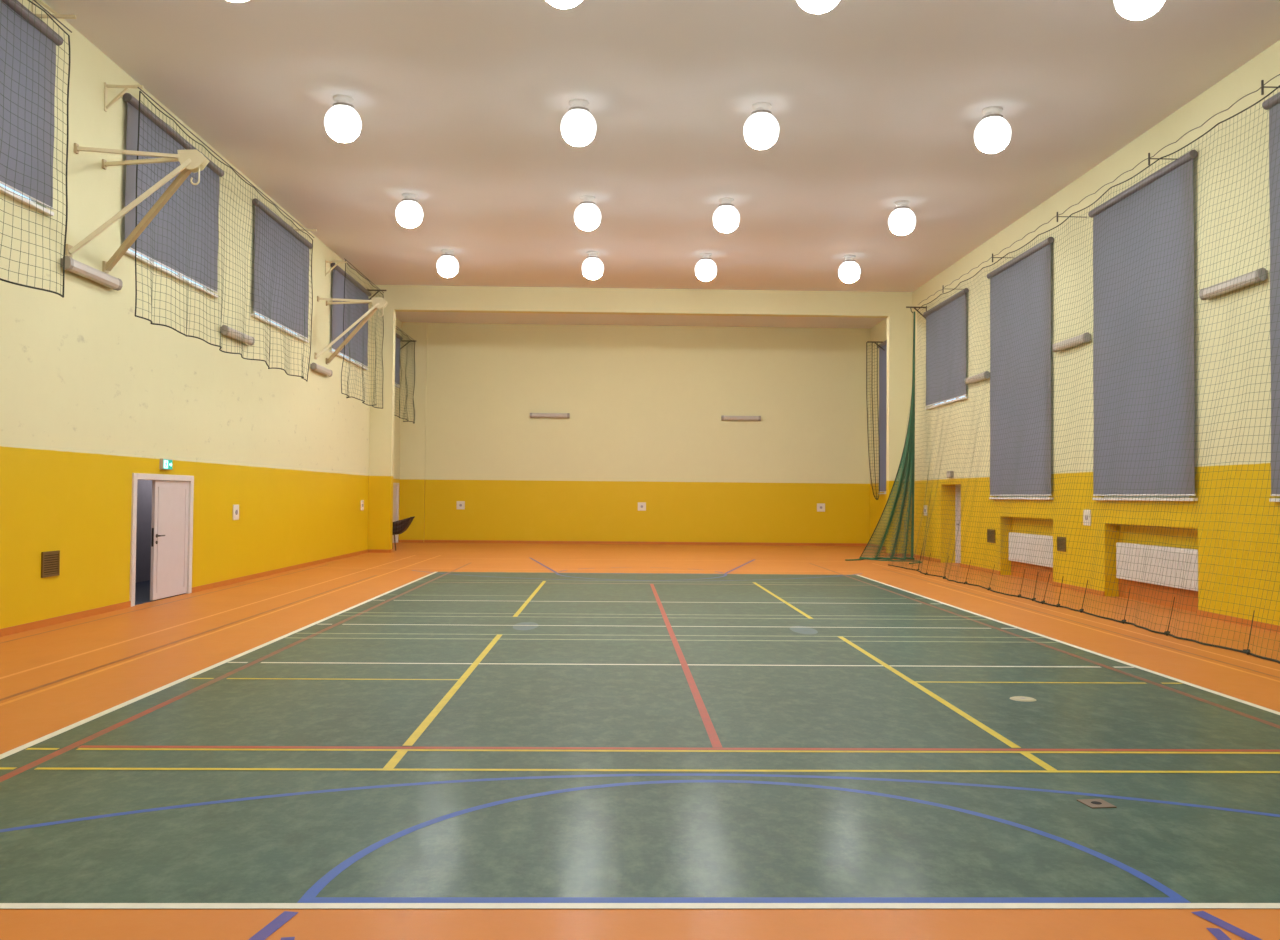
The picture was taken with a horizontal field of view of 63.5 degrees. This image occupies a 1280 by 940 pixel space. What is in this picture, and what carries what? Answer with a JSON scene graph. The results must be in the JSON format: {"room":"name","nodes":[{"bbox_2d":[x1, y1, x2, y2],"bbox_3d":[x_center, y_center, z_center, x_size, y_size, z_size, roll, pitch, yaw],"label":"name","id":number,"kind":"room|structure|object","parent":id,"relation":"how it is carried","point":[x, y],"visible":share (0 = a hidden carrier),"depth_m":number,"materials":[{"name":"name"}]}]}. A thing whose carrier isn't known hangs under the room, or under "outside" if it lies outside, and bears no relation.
{"room":"sports hall","nodes":[
{"label":"sports hall","id":0,"kind":"room"},
{"bbox_2d":[135,480,162,582],"bbox_3d":[-8.289,0.706,16.990,1.530,2.600,7.000,1,-1,-1],"label":"wall","id":1,"kind":"structure","parent":0,"point":[144,487],"depth_m":18.99,"materials":[{"name":"grey paint"}]},
{"bbox_2d":[0,0,371,628],"bbox_3d":[-7.318,-1.860,13.024,0.160,7.550,32.300,1,-1,-1],"label":"wall","id":2,"kind":"structure","parent":0,"point":[94,393],"depth_m":14.72,"materials":[{"name":"paint"}]},
{"bbox_2d":[0,185,53,215],"bbox_3d":[-7.210,-4.217,10.853,0.230,2.145,3.600,1,-1,-1],"label":"window","id":3,"kind":"structure","parent":2,"relation":"in","point":[17,197],"depth_m":12.05,"materials":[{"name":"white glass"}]},
{"bbox_2d":[0,0,62,209],"bbox_3d":[-7.098,-4.292,10.838,0.124,2.154,3.660,1,-1,-1],"label":"roller blind","id":4,"kind":"object","parent":2,"relation":"attached to","point":[52,35],"visible":0.91,"depth_m":12.04,"materials":[{"name":"grey fabric"}]},
{"bbox_2d":[41,550,59,577],"bbox_3d":[-7.249,1.154,12.730,0.022,0.310,0.380,1,-1,-1],"label":"air vent","id":5,"kind":"object","parent":2,"relation":"in","point":[50,560],"visible":1,"depth_m":12.72,"materials":[{"name":"brown metal"}]},
{"bbox_2d":[32,0,75,18],"bbox_3d":[-6.936,-5.477,12.262,0.500,0.270,0.060,1,-1,-1],"label":"bracket","id":6,"kind":"object","parent":2,"relation":"attached to","point":[56,15],"visible":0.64,"depth_m":12.24,"materials":[{"name":"beige metal"}]},
{"bbox_2d":[0,0,71,297],"bbox_3d":[-6.727,-3.644,10.255,0.232,3.206,3.950,1,-1,-1],"label":"net","id":7,"kind":"object","parent":6,"relation":"hanging from","point":[44,10],"visible":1,"depth_m":11.63,"materials":[{"name":"fabric"}]},
{"bbox_2d":[60,256,122,290],"bbox_3d":[-7.174,-2.565,13.565,0.139,0.168,1.360,1,-1,-1],"label":"wall lamp","id":8,"kind":"object","parent":2,"relation":"attached to","point":[72,265],"visible":0.92,"depth_m":13.44,"materials":[{"name":"white plastic"}]},
{"bbox_2d":[69,259,119,288],"bbox_3d":[-7.156,-2.565,13.565,0.095,0.160,1.200,1,-1,-1],"label":"diffuser","id":9,"kind":"object","parent":8,"relation":"attached to","point":[77,267],"depth_m":13.51,"materials":[{"name":"white plastic"}]},
{"bbox_2d":[104,82,142,111],"bbox_3d":[-6.980,-5.039,14.001,0.500,0.380,0.060,1,-1,-1],"label":"bracket","id":10,"kind":"object","parent":2,"relation":"attached to","point":[106,86],"visible":1,"depth_m":13.99,"materials":[{"name":"beige metal"}]},
{"bbox_2d":[135,87,313,381],"bbox_3d":[-6.891,-3.501,18.017,0.219,3.145,8.160,1,-1,-1],"label":"net","id":11,"kind":"object","parent":10,"relation":"hanging from","point":[140,92],"visible":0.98,"depth_m":16.90,"materials":[{"name":"fabric"}]},
{"bbox_2d":[65,143,209,272],"bbox_3d":[-6.467,-3.441,13.583,1.544,1.525,1.060,1,-1,-1],"label":"support","id":12,"kind":"object","parent":2,"relation":"attached to","point":[194,161],"visible":1,"depth_m":13.55,"materials":[{"name":"beige paint"}]},
{"bbox_2d":[129,473,193,606],"bbox_3d":[-7.379,1.028,15.912,0.226,1.920,2.120,1,-1,-1],"label":"door","id":13,"kind":"structure","parent":2,"relation":"in","point":[172,497],"depth_m":16.10,"materials":[{"name":"white paint"}]},
{"bbox_2d":[159,458,172,469],"bbox_3d":[-7.291,-0.089,15.932,0.061,0.165,0.340,1,-1,-1],"label":"exit sign","id":14,"kind":"object","parent":2,"relation":"attached to","point":[165,464],"visible":1,"depth_m":15.87,"materials":[{"name":"teal plastic"}]},
{"bbox_2d":[125,250,217,297],"bbox_3d":[-7.334,-4.084,16.185,0.230,2.145,3.370,1,-1,-1],"label":"window","id":15,"kind":"structure","parent":2,"relation":"in","point":[128,252],"depth_m":15.90,"materials":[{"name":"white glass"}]},
{"bbox_2d":[123,93,223,292],"bbox_3d":[-7.222,-4.160,16.170,0.124,2.154,3.430,1,-1,-1],"label":"roller blind","id":16,"kind":"object","parent":2,"relation":"attached to","point":[202,228],"visible":0.8,"depth_m":15.91,"materials":[{"name":"grey fabric"}]},
{"bbox_2d":[0,549,367,636],"bbox_3d":[-7.261,1.872,12.932,0.020,0.085,32.300,1,-1,-1],"label":"baseboard","id":17,"kind":"structure","parent":2,"relation":"attached to","point":[69,617],"depth_m":14.44,"materials":[{"name":"orange wood"}]},
{"bbox_2d":[233,505,238,519],"bbox_3d":[-7.384,0.773,18.930,0.030,0.280,0.280,1,-1,-1],"label":"wall plate","id":18,"kind":"object","parent":2,"relation":"attached to","point":[235,507],"visible":1,"depth_m":18.89,"materials":[{"name":"white plastic"}]},
{"bbox_2d":[220,325,254,345],"bbox_3d":[-7.295,-2.436,18.772,0.139,0.168,1.360,1,-1,-1],"label":"wall lamp","id":19,"kind":"object","parent":2,"relation":"attached to","point":[236,335],"visible":0.91,"depth_m":18.58,"materials":[{"name":"white plastic"}]},
{"bbox_2d":[226,327,252,344],"bbox_3d":[-7.277,-2.436,18.772,0.095,0.160,1.200,1,-1,-1],"label":"diffuser","id":20,"kind":"object","parent":19,"relation":"attached to","point":[236,335],"depth_m":18.72,"materials":[{"name":"white plastic"}]},
{"bbox_2d":[251,313,308,342],"bbox_3d":[-7.455,-3.955,21.382,0.230,2.145,3.470,1,-1,-1],"label":"window","id":21,"kind":"structure","parent":2,"relation":"in","point":[252,314],"depth_m":21.15,"materials":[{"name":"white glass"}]},
{"bbox_2d":[253,198,311,338],"bbox_3d":[-7.343,-4.031,21.367,0.124,2.154,3.530,1,-1,-1],"label":"roller blind","id":22,"kind":"object","parent":2,"relation":"attached to","point":[278,222],"visible":0.8,"depth_m":21.11,"materials":[{"name":"grey fabric"}]},
{"bbox_2d":[293,218,316,230],"bbox_3d":[-7.165,-5.232,22.126,0.500,0.270,0.060,1,-1,-1],"label":"bracket","id":23,"kind":"object","parent":2,"relation":"attached to","point":[306,229],"visible":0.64,"depth_m":22.11,"materials":[{"name":"beige metal"}]},
{"bbox_2d":[310,363,332,376],"bbox_3d":[-7.419,-2.333,24.119,0.139,0.168,1.360,1,-1,-1],"label":"wall lamp","id":24,"kind":"object","parent":2,"relation":"attached to","point":[313,366],"visible":1,"depth_m":23.93,"materials":[{"name":"white plastic"}]},
{"bbox_2d":[315,364,331,375],"bbox_3d":[-7.401,-2.333,24.120,0.095,0.160,1.200,1,-1,-1],"label":"diffuser","id":25,"kind":"object","parent":24,"relation":"attached to","point":[318,368],"depth_m":24.08,"materials":[{"name":"white plastic"}]},
{"bbox_2d":[325,260,346,275],"bbox_3d":[-7.226,-4.795,24.615,0.500,0.380,0.060,1,-1,-1],"label":"bracket","id":26,"kind":"object","parent":2,"relation":"attached to","point":[326,261],"visible":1,"depth_m":24.60,"materials":[{"name":"beige metal"}]},
{"bbox_2d":[341,258,383,408],"bbox_3d":[-7.085,-3.340,26.649,0.226,3.280,4.150,1,-1,-1],"label":"net","id":27,"kind":"object","parent":26,"relation":"hanging from","point":[346,264],"visible":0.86,"depth_m":26.30,"materials":[{"name":"fabric"}]},
{"bbox_2d":[330,350,367,369],"bbox_3d":[-7.582,-3.850,26.845,0.230,2.085,3.600,1,-1,-1],"label":"window","id":28,"kind":"structure","parent":2,"relation":"in","point":[331,351],"depth_m":26.67,"materials":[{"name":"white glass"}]},
{"bbox_2d":[314,296,387,364],"bbox_3d":[-6.716,-3.295,24.320,1.544,1.525,1.060,1,-1,-1],"label":"support","id":29,"kind":"object","parent":2,"relation":"attached to","point":[379,303],"visible":1,"depth_m":24.29,"materials":[{"name":"beige paint"}]},
{"bbox_2d":[331,263,370,366],"bbox_3d":[-7.470,-3.925,26.829,0.124,2.094,3.660,1,-1,-1],"label":"roller blind","id":30,"kind":"object","parent":2,"relation":"attached to","point":[339,276],"visible":0.77,"depth_m":26.46,"materials":[{"name":"grey fabric"}]},
{"bbox_2d":[361,500,363,509],"bbox_3d":[-7.603,0.967,28.356,0.030,0.280,0.280,1,-1,-1],"label":"wall plate","id":31,"kind":"object","parent":2,"relation":"attached to","point":[362,501],"visible":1,"depth_m":28.34,"materials":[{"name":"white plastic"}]},
{"bbox_2d":[368,289,385,299],"bbox_3d":[-7.311,-4.843,28.757,0.520,0.380,0.060,1,-1,-1],"label":"bracket","id":32,"kind":"object","parent":2,"relation":"attached to","point":[368,289],"visible":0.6,"depth_m":28.74,"materials":[{"name":"metal"}]},
{"bbox_2d":[393,318,401,541],"bbox_3d":[-8.221,-1.381,32.502,0.160,7.550,6.100,1,-1,-1],"label":"wall","id":33,"kind":"structure","parent":0,"point":[397,421],"depth_m":34.99,"materials":[{"name":"paint"}]},
{"bbox_2d":[392,483,398,542],"bbox_3d":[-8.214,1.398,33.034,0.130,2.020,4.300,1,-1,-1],"label":"door","id":34,"kind":"structure","parent":33,"relation":"in","point":[395,485],"depth_m":34.93,"materials":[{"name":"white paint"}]},
{"bbox_2d":[395,333,402,385],"bbox_3d":[-8.091,-3.707,34.174,0.124,1.674,1.780,1,-1,-1],"label":"roller blind","id":35,"kind":"object","parent":33,"relation":"attached to","point":[397,367],"visible":0.35,"depth_m":34.62,"materials":[{"name":"grey fabric"}]},
{"bbox_2d":[355,285,911,553],"bbox_3d":[0.031,-1.382,29.492,16.200,7.550,0.300,1,-1,-1],"label":"wall","id":36,"kind":"structure","parent":0,"point":[891,306],"depth_m":29.42,"materials":[{"name":"paint"}]},
{"bbox_2d":[368,540,909,556],"bbox_3d":[-0.073,2.424,32.437,16.200,0.085,6.420,1,-1,-1],"label":"baseboard","id":37,"kind":"structure","parent":36,"relation":"attached to","point":[449,541],"depth_m":35.60,"materials":[{"name":"orange wood"}]},
{"bbox_2d":[0,542,1279,939],"bbox_3d":[-0.175,2.071,16.344,17.750,0.026,39.200,1,-1,-1],"label":"floor","id":38,"kind":"structure","parent":0,"point":[416,740],"depth_m":6.56,"materials":[{"name":"green rubber"}]},
{"bbox_2d":[392,517,414,550],"bbox_3d":[-7.167,1.844,29.945,1.196,0.997,0.580,1,-1,-1],"label":"chair","id":39,"kind":"object","parent":38,"relation":"on","point":[400,526],"visible":0.53,"depth_m":29.69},
{"bbox_2d":[845,308,920,563],"bbox_3d":[6.766,-1.037,27.558,1.972,6.879,2.167,-1,-2,40],"label":"net","id":40,"kind":"object","parent":38,"relation":"on","point":[897,490],"visible":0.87,"depth_m":28.03,"materials":[{"name":"fabric"}]},
{"bbox_2d":[1010,696,1035,701],"bbox_3d":[3.152,1.891,8.529,0.201,0.010,0.212,1,-1,-1],"label":"socket","id":41,"kind":"object","parent":38,"relation":"on","point":[1016,698],"visible":1,"depth_m":8.54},
{"bbox_2d":[1077,799,1116,808],"bbox_3d":[2.485,1.815,5.636,0.144,0.008,0.150,1,-1,-8],"label":"socket","id":42,"kind":"object","parent":38,"relation":"on","point":[1092,803],"visible":1,"depth_m":5.62,"materials":[{"name":"metal"}]},
{"bbox_2d":[424,323,869,542],"bbox_3d":[-0.114,-1.227,35.738,16.200,7.550,0.001,1,-1,-1],"label":"wall","id":43,"kind":"structure","parent":0,"point":[645,405],"depth_m":35.75,"materials":[{"name":"paint"}]},
{"bbox_2d":[399,322,426,539],"bbox_3d":[-7.785,-1.302,35.517,0.850,7.550,0.090,1,-1,-1],"label":"wall","id":44,"kind":"structure","parent":43,"relation":"attached to","point":[412,436],"depth_m":35.47,"materials":[{"name":"paint"}]},
{"bbox_2d":[457,501,464,508],"bbox_3d":[-6.154,1.209,35.523,0.280,0.280,0.030,1,-1,-1],"label":"wall plate","id":45,"kind":"object","parent":43,"relation":"attached to","point":[460,504],"visible":1,"depth_m":35.52,"materials":[{"name":"white plastic"}]},
{"bbox_2d":[530,413,569,417],"bbox_3d":[-3.106,-1.877,35.615,1.360,0.168,0.139,1,-1,-1],"label":"wall lamp","id":46,"kind":"object","parent":43,"relation":"attached to","point":[532,415],"visible":1,"depth_m":35.56,"materials":[{"name":"white plastic"}]},
{"bbox_2d":[638,502,645,510],"bbox_3d":[0.064,1.259,35.666,0.280,0.280,0.030,1,-1,-1],"label":"wall plate","id":47,"kind":"object","parent":43,"relation":"attached to","point":[641,505],"visible":1,"depth_m":35.66,"materials":[{"name":"white plastic"}]},
{"bbox_2d":[721,415,760,420],"bbox_3d":[3.492,-1.794,35.767,1.360,0.168,0.139,1,-1,-1],"label":"wall lamp","id":48,"kind":"object","parent":43,"relation":"attached to","point":[754,418],"visible":1,"depth_m":35.71,"materials":[{"name":"white plastic"}]},
{"bbox_2d":[817,503,824,511],"bbox_3d":[6.262,1.298,35.809,0.280,0.280,0.030,1,-1,-1],"label":"wall plate","id":49,"kind":"object","parent":43,"relation":"attached to","point":[820,506],"visible":1,"depth_m":35.80,"materials":[{"name":"white plastic"}]},
{"bbox_2d":[43,0,1279,328],"bbox_3d":[0.369,-5.480,16.494,16.800,0.001,38.700,1,-1,-1],"label":"ceiling","id":50,"kind":"structure","parent":0,"point":[461,106],"depth_m":15.96,"materials":[{"name":"paint"}]},
{"bbox_2d":[228,0,246,1],"bbox_3d":[-4.328,-5.334,11.028,0.540,0.650,0.540,1,-1,-1],"label":"ceiling light","id":51,"kind":"object","parent":50,"relation":"attached to","point":[228,0],"visible":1,"depth_m":11.08,"materials":[{"name":"white glass"}]},
{"bbox_2d":[324,94,361,141],"bbox_3d":[-4.431,-5.225,15.445,0.540,0.650,0.540,1,-1,-1],"label":"ceiling light","id":52,"kind":"object","parent":50,"relation":"attached to","point":[342,122],"visible":1,"depth_m":15.28,"materials":[{"name":"white glass"}]},
{"bbox_2d":[395,193,422,227],"bbox_3d":[-4.546,-5.102,20.403,0.540,0.650,0.540,1,-1,-1],"label":"ceiling light","id":53,"kind":"object","parent":50,"relation":"attached to","point":[408,213],"visible":1,"depth_m":20.23,"materials":[{"name":"white glass"}]},
{"bbox_2d":[436,249,458,277],"bbox_3d":[-4.654,-4.986,25.050,0.540,0.650,0.540,1,-1,-1],"label":"ceiling light","id":54,"kind":"object","parent":50,"relation":"attached to","point":[447,265],"visible":1,"depth_m":24.88,"materials":[{"name":"white glass"}]},
{"bbox_2d":[547,0,581,8],"bbox_3d":[-0.819,-5.301,11.109,0.540,0.650,0.540,1,-1,-1],"label":"ceiling light","id":55,"kind":"object","parent":50,"relation":"attached to","point":[564,4],"visible":1,"depth_m":11.08,"materials":[{"name":"white glass"}]},
{"bbox_2d":[561,99,596,145],"bbox_3d":[-0.922,-5.191,15.526,0.540,0.650,0.540,1,-1,-1],"label":"ceiling light","id":56,"kind":"object","parent":50,"relation":"attached to","point":[578,126],"visible":1,"depth_m":15.36,"materials":[{"name":"white glass"}]},
{"bbox_2d":[574,195,600,230],"bbox_3d":[-1.037,-5.068,20.483,0.540,0.650,0.540,1,-1,-1],"label":"ceiling light","id":57,"kind":"object","parent":50,"relation":"attached to","point":[587,216],"visible":1,"depth_m":20.31,"materials":[{"name":"white glass"}]},
{"bbox_2d":[582,251,603,279],"bbox_3d":[-1.145,-4.953,25.131,0.540,0.650,0.540,1,-1,-1],"label":"ceiling light","id":58,"kind":"object","parent":50,"relation":"attached to","point":[592,267],"visible":1,"depth_m":24.95,"materials":[{"name":"white glass"}]},
{"bbox_2d":[695,253,716,280],"bbox_3d":[1.604,-4.926,25.194,0.540,0.650,0.540,1,-1,-1],"label":"ceiling light","id":59,"kind":"object","parent":50,"relation":"attached to","point":[705,269],"visible":1,"depth_m":25.02,"materials":[{"name":"white glass"}]},
{"bbox_2d":[713,198,739,232],"bbox_3d":[1.712,-5.042,20.547,0.540,0.650,0.540,1,-1,-1],"label":"ceiling light","id":60,"kind":"object","parent":50,"relation":"attached to","point":[726,218],"visible":1,"depth_m":20.38,"materials":[{"name":"white glass"}]},
{"bbox_2d":[743,102,778,148],"bbox_3d":[1.828,-5.165,15.589,0.540,0.650,0.540,1,-1,-1],"label":"ceiling light","id":61,"kind":"object","parent":50,"relation":"attached to","point":[761,129],"visible":1,"depth_m":15.42,"materials":[{"name":"white glass"}]},
{"bbox_2d":[796,0,838,13],"bbox_3d":[1.930,-5.274,11.172,0.540,0.650,0.540,1,-1,-1],"label":"ceiling light","id":62,"kind":"object","parent":50,"relation":"attached to","point":[812,6],"visible":1,"depth_m":11.11,"materials":[{"name":"white glass"}]},
{"bbox_2d":[838,255,860,282],"bbox_3d":[5.113,-4.893,25.275,0.540,0.650,0.540,1,-1,-1],"label":"ceiling light","id":63,"kind":"object","parent":50,"relation":"attached to","point":[849,271],"visible":1,"depth_m":25.11,"materials":[{"name":"white glass"}]},
{"bbox_2d":[888,200,915,234],"bbox_3d":[5.221,-5.008,20.627,0.540,0.650,0.540,1,-1,-1],"label":"ceiling light","id":64,"kind":"object","parent":50,"relation":"attached to","point":[902,220],"visible":1,"depth_m":20.46,"materials":[{"name":"white glass"}]},
{"bbox_2d":[974,106,1010,152],"bbox_3d":[5.337,-5.131,15.670,0.540,0.650,0.540,1,-1,-1],"label":"ceiling light","id":65,"kind":"object","parent":50,"relation":"attached to","point":[992,134],"visible":1,"depth_m":15.51,"materials":[{"name":"white glass"}]},
{"bbox_2d":[1113,0,1164,19],"bbox_3d":[5.439,-5.241,11.253,0.540,0.650,0.540,1,-1,-1],"label":"ceiling light","id":66,"kind":"object","parent":50,"relation":"attached to","point":[1129,9],"visible":1,"depth_m":11.16,"materials":[{"name":"white glass"}]},
{"bbox_2d":[870,318,886,545],"bbox_3d":[8.134,-1.224,32.878,0.160,7.550,6.100,1,-1,-1],"label":"wall","id":67,"kind":"structure","parent":0,"point":[878,332],"depth_m":35.16,"materials":[{"name":"paint"}]},
{"bbox_2d":[867,341,884,350],"bbox_3d":[7.748,-4.039,33.890,0.620,0.380,0.060,1,-1,-1],"label":"bracket","id":68,"kind":"object","parent":67,"relation":"attached to","point":[875,342],"visible":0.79,"depth_m":33.88,"materials":[{"name":"metal"}]},
{"bbox_2d":[866,342,879,499],"bbox_3d":[7.633,-1.603,33.827,0.501,5.160,0.333,1,-1,-1],"label":"net","id":69,"kind":"object","parent":68,"relation":"hanging from","point":[876,496],"visible":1,"depth_m":33.83,"materials":[{"name":"fabric"}]},
{"bbox_2d":[878,340,886,491],"bbox_3d":[7.991,-1.767,32.973,0.124,4.924,3.130,1,-1,-1],"label":"roller blind","id":70,"kind":"object","parent":67,"relation":"attached to","point":[882,354],"visible":0.25,"depth_m":34.00,"materials":[{"name":"grey fabric"}]},
{"bbox_2d":[912,40,1279,625],"bbox_3d":[8.402,-1.709,13.385,0.550,7.550,32.300,1,-1,-1],"label":"wall","id":71,"kind":"structure","parent":0,"point":[1246,79],"depth_m":16.34,"materials":[{"name":"paint"}]},
{"bbox_2d":[906,306,926,318],"bbox_3d":[7.531,-4.283,28.207,0.560,0.380,0.060,1,-1,-1],"label":"bracket","id":72,"kind":"object","parent":71,"relation":"attached to","point":[906,306],"visible":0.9,"depth_m":28.19,"materials":[{"name":"metal"}]},
{"bbox_2d":[923,288,968,406],"bbox_3d":[7.774,-3.038,26.426,0.124,2.574,3.290,1,-1,-1],"label":"roller blind","id":73,"kind":"object","parent":71,"relation":"attached to","point":[962,318],"visible":0.82,"depth_m":26.27,"materials":[{"name":"grey fabric"}]},
{"bbox_2d":[925,396,967,408],"bbox_3d":[7.884,-2.961,26.447,0.230,2.565,3.230,1,-1,-1],"label":"window","id":74,"kind":"structure","parent":71,"relation":"in","point":[965,397],"depth_m":26.21,"materials":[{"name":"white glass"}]},
{"bbox_2d":[947,471,953,477],"bbox_3d":[7.780,0.111,25.983,0.080,0.170,0.340,1,-1,-1],"label":"lamp","id":75,"kind":"object","parent":71,"relation":"attached to","point":[949,474],"visible":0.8,"depth_m":25.84,"materials":[{"name":"white plastic"}]},
{"bbox_2d":[955,485,960,562],"bbox_3d":[8.241,1.371,26.037,0.171,2.020,1.550,1,-1,-1],"label":"door","id":76,"kind":"structure","parent":71,"relation":"in","point":[958,508],"depth_m":26.71,"materials":[{"name":"white paint"}]},
{"bbox_2d":[964,371,989,384],"bbox_3d":[7.818,-2.129,23.998,0.139,0.168,1.360,1,-1,-1],"label":"wall lamp","id":77,"kind":"object","parent":71,"relation":"attached to","point":[971,380],"visible":0.71,"depth_m":23.82,"materials":[{"name":"white plastic"}]},
{"bbox_2d":[966,372,984,383],"bbox_3d":[7.800,-2.130,23.998,0.095,0.160,1.200,1,-1,-1],"label":"diffuser","id":78,"kind":"object","parent":77,"relation":"attached to","point":[971,380],"depth_m":23.92,"materials":[{"name":"white plastic"}]},
{"bbox_2d":[987,529,994,542],"bbox_3d":[7.861,1.476,23.169,0.022,0.300,0.460,1,-1,-1],"label":"air vent","id":79,"kind":"object","parent":71,"relation":"in","point":[988,530],"visible":0.9,"depth_m":23.17,"materials":[{"name":"brown metal"}]},
{"bbox_2d":[987,237,1053,495],"bbox_3d":[7.875,-1.963,21.579,0.124,5.004,3.310,1,-1,-1],"label":"roller blind","id":80,"kind":"object","parent":71,"relation":"attached to","point":[1049,240],"visible":0.91,"depth_m":21.40,"materials":[{"name":"grey fabric"}]},
{"bbox_2d":[989,496,1053,499],"bbox_3d":[7.985,-1.885,21.600,0.230,4.995,3.250,1,-1,-1],"label":"window","id":81,"kind":"structure","parent":71,"relation":"in","point":[1003,497],"depth_m":21.22,"materials":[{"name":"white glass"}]},
{"bbox_2d":[1009,532,1052,566],"bbox_3d":[8.098,1.788,21.221,0.150,0.933,2.531,1,-1,-1],"label":"radiator","id":82,"kind":"object","parent":71,"relation":"attached to","point":[1024,540],"visible":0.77,"depth_m":21.23,"materials":[{"name":"white metal"}]},
{"bbox_2d":[1009,532,1052,536],"bbox_3d":[8.082,1.327,21.257,0.080,0.008,2.440,1,-1,-1],"label":"grille","id":83,"kind":"object","parent":82,"relation":"attached to","point":[1010,533],"depth_m":21.61,"materials":[{"name":"white metal"}]},
{"bbox_2d":[1057,536,1065,551],"bbox_3d":[7.946,1.396,19.511,0.022,0.270,0.360,1,-1,-1],"label":"air vent","id":84,"kind":"object","parent":71,"relation":"in","point":[1063,542],"visible":0.84,"depth_m":19.50,"materials":[{"name":"brown metal"}]},
{"bbox_2d":[1052,332,1090,351],"bbox_3d":[7.934,-2.342,19.043,0.139,0.168,1.360,1,-1,-1],"label":"wall lamp","id":85,"kind":"object","parent":71,"relation":"attached to","point":[1082,340],"visible":0.86,"depth_m":18.90,"materials":[{"name":"white plastic"}]},
{"bbox_2d":[1054,334,1084,350],"bbox_3d":[7.916,-2.343,19.043,0.095,0.160,1.200,1,-1,-1],"label":"diffuser","id":86,"kind":"object","parent":85,"relation":"attached to","point":[1069,341],"depth_m":18.99,"materials":[{"name":"white plastic"}]},
{"bbox_2d":[888,74,1279,662],"bbox_3d":[7.212,-1.308,15.248,1.736,6.820,23.703,1,-1,-1],"label":"net","id":87,"kind":"object","parent":71,"relation":"hanging from","point":[1247,651],"visible":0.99,"depth_m":15.66,"materials":[{"name":"fabric"}]},
{"bbox_2d":[1083,510,1090,525],"bbox_3d":[7.971,0.850,18.465,0.030,0.280,0.280,1,-1,-1],"label":"wall plate","id":88,"kind":"object","parent":71,"relation":"attached to","point":[1086,513],"visible":0.82,"depth_m":18.43,"materials":[{"name":"white plastic"}]},
{"bbox_2d":[913,554,1279,632],"bbox_3d":[8.215,1.908,13.291,0.280,0.310,32.300,1,-1,-1],"label":"baseboard","id":89,"kind":"structure","parent":71,"relation":"attached to","point":[1170,590],"depth_m":16.86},
{"bbox_2d":[1088,150,1197,495],"bbox_3d":[7.991,-2.101,16.602,0.124,5.034,3.230,1,-1,-1],"label":"roller blind","id":90,"kind":"object","parent":71,"relation":"attached to","point":[1177,164],"visible":0.85,"depth_m":16.36,"materials":[{"name":"grey fabric"}]},
{"bbox_2d":[1092,496,1197,500],"bbox_3d":[8.101,-2.024,16.623,0.230,5.025,3.170,1,-1,-1],"label":"window","id":91,"kind":"structure","parent":71,"relation":"in","point":[1148,498],"depth_m":16.29,"materials":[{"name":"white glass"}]},
{"bbox_2d":[1116,542,1197,590],"bbox_3d":[8.213,1.667,16.313,0.150,0.933,2.671,1,-1,-1],"label":"radiator","id":92,"kind":"object","parent":71,"relation":"attached to","point":[1177,551],"visible":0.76,"depth_m":16.27,"materials":[{"name":"white metal"}]},
{"bbox_2d":[1117,542,1197,549],"bbox_3d":[8.196,1.205,16.350,0.080,0.008,2.580,1,-1,-1],"label":"grille","id":93,"kind":"object","parent":92,"relation":"attached to","point":[1142,546],"depth_m":16.58,"materials":[{"name":"white metal"}]},
{"bbox_2d":[1199,268,1267,299],"bbox_3d":[8.050,-2.516,14.067,0.139,0.168,1.360,1,-1,-1],"label":"wall lamp","id":94,"kind":"object","parent":71,"relation":"attached to","point":[1225,286],"visible":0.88,"depth_m":13.92,"materials":[{"name":"white plastic"}]},
{"bbox_2d":[1262,92,1279,495],"bbox_3d":[8.107,-2.260,11.606,0.124,5.104,3.390,1,-1,-1],"label":"roller blind","id":95,"kind":"object","parent":71,"relation":"attached to","point":[1276,108],"visible":0.82,"depth_m":13.17,"materials":[{"name":"grey fabric"}]},
{"bbox_2d":[1269,498,1279,501],"bbox_3d":[8.217,-2.183,11.627,0.230,5.095,3.330,1,-1,-1],"label":"window","id":96,"kind":"structure","parent":71,"relation":"in","point":[1272,499],"depth_m":13.12,"materials":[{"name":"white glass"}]},
{"bbox_3d":[-7.884,-4.228,35.132,0.580,0.380,0.060,1,-1,-1],"label":"bracket","id":97,"kind":"object","parent":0,"visible":0},
{"bbox_2d":[394,326,415,423],"bbox_3d":[-7.599,-2.997,33.282,0.287,2.843,3.650,1,-1,-1],"label":"net","id":98,"kind":"object","parent":97,"relation":"hanging from","point":[405,342],"visible":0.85,"depth_m":33.45,"materials":[{"name":"fabric"}]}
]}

